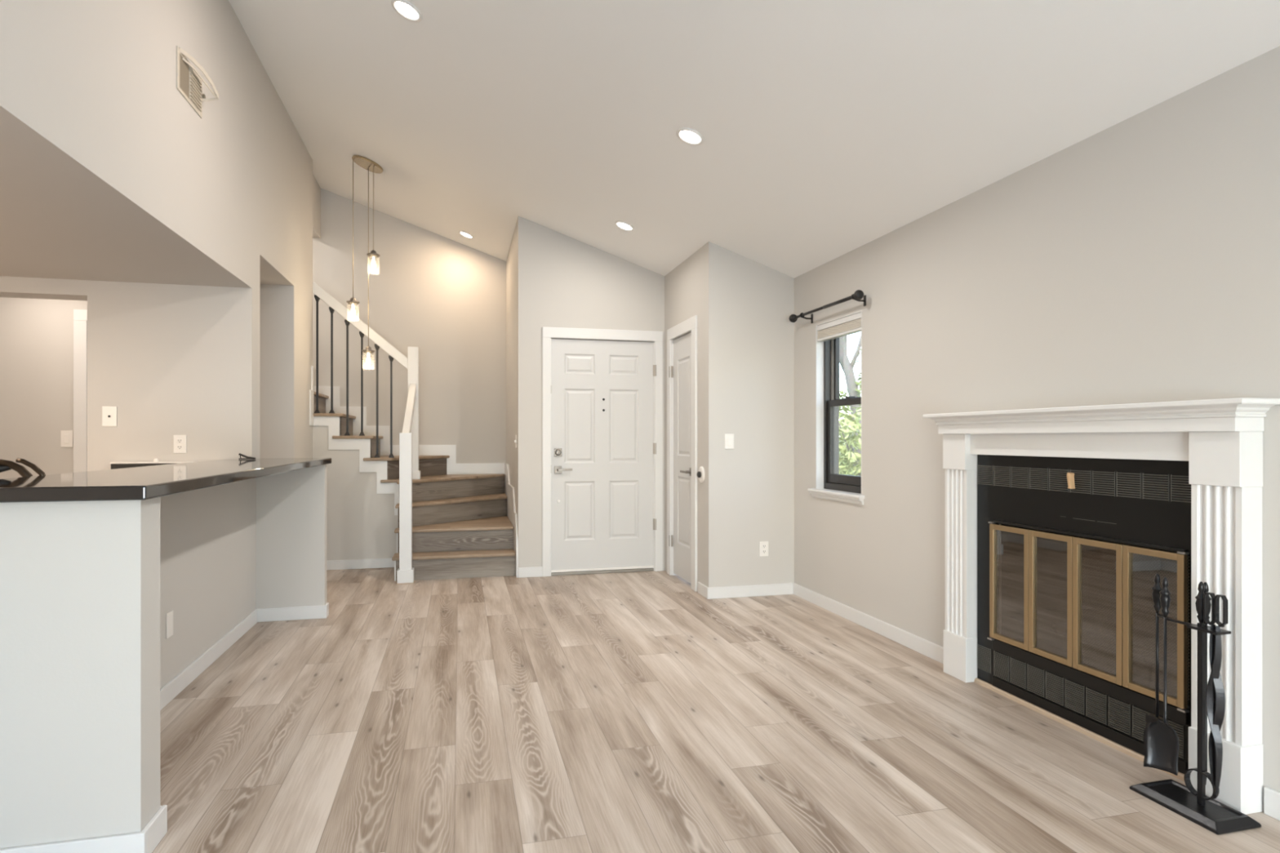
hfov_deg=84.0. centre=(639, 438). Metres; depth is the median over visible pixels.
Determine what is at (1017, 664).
grille
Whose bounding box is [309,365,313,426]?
trim
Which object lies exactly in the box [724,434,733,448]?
light switch
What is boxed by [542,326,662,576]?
door
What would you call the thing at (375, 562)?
baseboard
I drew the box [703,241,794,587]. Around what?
wall
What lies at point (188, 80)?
air vent
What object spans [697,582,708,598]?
baseboard
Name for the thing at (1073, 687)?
grille
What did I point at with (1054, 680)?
grille
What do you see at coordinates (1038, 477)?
grille
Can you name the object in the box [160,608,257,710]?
baseboard
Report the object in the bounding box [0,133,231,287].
ceiling
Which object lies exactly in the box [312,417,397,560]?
wall
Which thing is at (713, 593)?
baseboard
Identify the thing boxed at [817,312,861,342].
window blind
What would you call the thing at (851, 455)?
shrub
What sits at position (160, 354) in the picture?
wall
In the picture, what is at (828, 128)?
ceiling
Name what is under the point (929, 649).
baseboard
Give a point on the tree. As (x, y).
(852, 388)
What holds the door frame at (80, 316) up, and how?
in the wall at (37, 335)
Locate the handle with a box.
[1145,573,1168,726]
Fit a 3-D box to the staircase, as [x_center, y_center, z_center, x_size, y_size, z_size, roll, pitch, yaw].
[-2.929,0.130,6.450,3.480,2.120,1.615,0,0,-14]
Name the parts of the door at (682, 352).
handle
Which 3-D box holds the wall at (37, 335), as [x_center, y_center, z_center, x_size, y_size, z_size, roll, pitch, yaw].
[-4.205,-0.110,5.380,2.700,2.600,0.120,0,0,-14]
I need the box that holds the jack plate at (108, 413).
[102,406,116,426]
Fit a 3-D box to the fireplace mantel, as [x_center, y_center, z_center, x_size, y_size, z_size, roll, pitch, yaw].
[1.731,0.532,2.943,0.168,1.315,1.544,0,0,-14]
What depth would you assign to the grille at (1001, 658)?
3.32 m
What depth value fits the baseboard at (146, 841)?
1.97 m
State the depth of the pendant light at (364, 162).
5.99 m
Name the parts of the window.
sill, frame, sash, sash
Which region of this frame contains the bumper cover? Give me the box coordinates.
[697,466,704,482]
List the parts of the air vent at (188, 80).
frame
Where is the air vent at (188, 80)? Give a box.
[176,45,218,118]
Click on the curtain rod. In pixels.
(858, 295)
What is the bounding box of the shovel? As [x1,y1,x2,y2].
[1143,577,1179,775]
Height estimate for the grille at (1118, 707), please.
0.118 m
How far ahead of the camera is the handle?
2.43 m
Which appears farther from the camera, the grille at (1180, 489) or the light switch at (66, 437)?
the light switch at (66, 437)
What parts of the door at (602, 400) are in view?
handle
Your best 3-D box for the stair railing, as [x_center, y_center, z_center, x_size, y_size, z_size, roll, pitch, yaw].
[-2.415,-0.116,6.181,0.925,2.612,0.950,0,0,-14]
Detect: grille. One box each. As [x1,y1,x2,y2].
[977,464,993,485]
[977,644,991,673]
[993,465,1010,487]
[993,650,1008,681]
[1009,657,1026,688]
[1010,466,1028,488]
[1026,663,1044,697]
[1029,467,1048,490]
[1044,671,1063,706]
[1048,468,1068,492]
[1064,678,1084,715]
[1069,469,1091,494]
[1085,686,1106,724]
[1092,470,1115,496]
[1107,695,1130,735]
[1115,471,1141,498]
[1132,705,1155,741]
[1142,473,1168,501]
[1162,717,1183,759]
[1170,474,1191,502]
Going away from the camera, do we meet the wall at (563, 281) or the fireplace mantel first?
the fireplace mantel
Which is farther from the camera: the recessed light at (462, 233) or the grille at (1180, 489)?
the recessed light at (462, 233)
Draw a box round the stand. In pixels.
[1129,581,1261,835]
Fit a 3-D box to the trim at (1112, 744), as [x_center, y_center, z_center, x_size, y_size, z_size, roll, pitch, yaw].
[1.774,1.180,2.950,0.016,0.020,1.093,0,0,-14]
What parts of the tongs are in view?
handle, arm, arm, handle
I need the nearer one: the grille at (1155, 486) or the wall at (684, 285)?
the grille at (1155, 486)
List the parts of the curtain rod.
rod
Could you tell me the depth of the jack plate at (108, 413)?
4.33 m
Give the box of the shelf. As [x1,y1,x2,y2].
[922,397,1279,417]
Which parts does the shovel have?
blade, handle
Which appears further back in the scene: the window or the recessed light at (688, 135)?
the window
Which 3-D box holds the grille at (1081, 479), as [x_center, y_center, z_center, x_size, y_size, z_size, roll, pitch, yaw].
[1.794,0.176,2.899,0.006,0.096,0.100,0,0,-14]
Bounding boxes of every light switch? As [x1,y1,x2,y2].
[60,431,73,447]
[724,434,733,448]
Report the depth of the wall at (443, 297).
7.45 m
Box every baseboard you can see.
[0,804,167,852]
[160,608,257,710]
[257,602,328,622]
[326,558,394,569]
[518,566,542,577]
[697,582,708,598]
[706,582,793,599]
[792,582,943,663]
[1263,786,1279,820]
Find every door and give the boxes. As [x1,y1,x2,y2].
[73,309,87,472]
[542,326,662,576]
[666,315,697,591]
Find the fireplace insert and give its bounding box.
[977,454,1191,773]
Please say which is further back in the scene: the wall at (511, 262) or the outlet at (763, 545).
the wall at (511, 262)
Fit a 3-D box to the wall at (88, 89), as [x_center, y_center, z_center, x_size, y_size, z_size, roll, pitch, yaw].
[-1.784,-0.695,1.579,0.120,3.769,9.940,0,0,-14]
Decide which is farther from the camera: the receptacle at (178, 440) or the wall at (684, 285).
the wall at (684, 285)
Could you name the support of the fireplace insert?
on the floor
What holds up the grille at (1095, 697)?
attached to the fireplace insert
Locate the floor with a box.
[151,549,1279,852]
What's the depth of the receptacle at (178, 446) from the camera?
4.42 m
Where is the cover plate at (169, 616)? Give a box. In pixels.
[165,609,173,639]
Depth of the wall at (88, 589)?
1.98 m
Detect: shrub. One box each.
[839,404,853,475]
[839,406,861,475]
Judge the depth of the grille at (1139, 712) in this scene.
2.65 m
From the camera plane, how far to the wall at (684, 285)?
5.68 m
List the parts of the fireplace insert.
glass door, glass door, damper lever, kick plate, glass door, glass door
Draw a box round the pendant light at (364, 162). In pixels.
[346,155,382,369]
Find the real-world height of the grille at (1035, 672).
0.118 m
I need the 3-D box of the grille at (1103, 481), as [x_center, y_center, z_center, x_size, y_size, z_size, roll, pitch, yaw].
[1.821,0.176,2.795,0.006,0.096,0.100,0,0,-14]
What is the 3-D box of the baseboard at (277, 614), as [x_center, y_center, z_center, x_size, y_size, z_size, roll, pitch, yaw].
[-2.294,1.147,4.700,0.428,0.085,0.089,0,0,-14]
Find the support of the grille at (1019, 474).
attached to the fireplace insert
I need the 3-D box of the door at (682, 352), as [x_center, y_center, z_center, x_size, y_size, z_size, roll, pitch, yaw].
[0.378,0.116,5.910,0.162,2.148,0.770,0,0,-14]
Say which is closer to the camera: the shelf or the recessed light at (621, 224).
the shelf
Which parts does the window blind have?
rail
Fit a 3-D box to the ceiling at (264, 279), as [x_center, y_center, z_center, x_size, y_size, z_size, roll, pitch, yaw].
[-4.067,-1.255,4.837,2.700,0.070,1.000,0,0,-14]
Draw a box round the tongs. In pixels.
[1203,591,1227,795]
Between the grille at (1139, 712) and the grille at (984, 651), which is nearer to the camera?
the grille at (1139, 712)
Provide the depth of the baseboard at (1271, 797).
2.23 m
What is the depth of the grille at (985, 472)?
3.42 m
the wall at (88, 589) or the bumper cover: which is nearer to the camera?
the wall at (88, 589)
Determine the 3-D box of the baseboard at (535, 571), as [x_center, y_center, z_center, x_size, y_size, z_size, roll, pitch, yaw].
[-0.939,1.147,6.110,0.210,0.085,0.014,0,0,-14]
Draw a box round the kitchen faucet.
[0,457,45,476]
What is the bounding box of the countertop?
[0,457,331,502]
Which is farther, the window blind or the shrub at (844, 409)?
the shrub at (844, 409)
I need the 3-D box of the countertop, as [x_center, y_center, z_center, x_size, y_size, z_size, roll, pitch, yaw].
[-2.014,0.150,3.320,0.592,0.040,2.952,0,0,-14]
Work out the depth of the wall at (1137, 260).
3.02 m
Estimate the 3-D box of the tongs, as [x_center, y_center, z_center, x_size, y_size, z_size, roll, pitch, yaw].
[1.800,0.800,2.224,0.025,0.629,0.066,0,0,-21]
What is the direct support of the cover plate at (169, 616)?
attached to the wall at (88, 589)
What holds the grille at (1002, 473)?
attached to the fireplace insert
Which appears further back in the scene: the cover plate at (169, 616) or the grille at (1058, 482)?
the cover plate at (169, 616)
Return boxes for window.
[807,311,864,505]
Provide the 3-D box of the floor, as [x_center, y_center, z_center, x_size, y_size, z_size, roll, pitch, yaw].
[-1.336,1.250,2.111,7.050,0.120,11.150,0,0,-14]
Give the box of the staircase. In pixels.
[313,386,518,581]
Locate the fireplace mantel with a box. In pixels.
[922,397,1279,814]
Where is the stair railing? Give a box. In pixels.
[313,281,420,584]
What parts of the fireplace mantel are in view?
leg, header panel, crown moulding, leg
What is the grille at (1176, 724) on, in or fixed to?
attached to the fireplace insert
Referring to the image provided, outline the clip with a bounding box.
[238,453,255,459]
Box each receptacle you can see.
[176,438,182,443]
[176,444,182,449]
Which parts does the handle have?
handle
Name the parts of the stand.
handle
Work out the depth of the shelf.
2.55 m
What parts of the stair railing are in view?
handrail, newel post, plate, handrail, newel post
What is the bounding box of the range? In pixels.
[110,458,198,469]
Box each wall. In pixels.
[0,0,312,458]
[0,275,231,471]
[0,284,277,479]
[0,464,326,848]
[312,188,506,552]
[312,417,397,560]
[506,222,516,512]
[516,216,664,570]
[664,245,703,591]
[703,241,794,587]
[794,45,1279,791]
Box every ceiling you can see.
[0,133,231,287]
[228,0,1279,278]
[259,270,276,284]
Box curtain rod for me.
[789,289,866,323]
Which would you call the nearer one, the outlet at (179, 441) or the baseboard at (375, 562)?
the outlet at (179, 441)
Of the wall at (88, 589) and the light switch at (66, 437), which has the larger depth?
the light switch at (66, 437)
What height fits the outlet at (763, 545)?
0.112 m
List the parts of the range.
backguard trim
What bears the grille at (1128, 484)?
attached to the fireplace insert
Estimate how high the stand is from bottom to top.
0.733 m
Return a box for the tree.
[839,335,861,473]
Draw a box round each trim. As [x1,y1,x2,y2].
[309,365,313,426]
[973,677,1184,781]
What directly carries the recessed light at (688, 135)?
in the ceiling at (828, 128)
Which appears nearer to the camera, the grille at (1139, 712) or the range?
the grille at (1139, 712)
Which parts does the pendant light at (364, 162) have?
cord, bulb, cord, bulb, cord, bulb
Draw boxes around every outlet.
[173,435,186,453]
[759,541,768,556]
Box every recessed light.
[391,0,422,22]
[458,231,473,238]
[614,220,634,231]
[676,127,703,145]
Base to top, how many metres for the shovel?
0.636 m

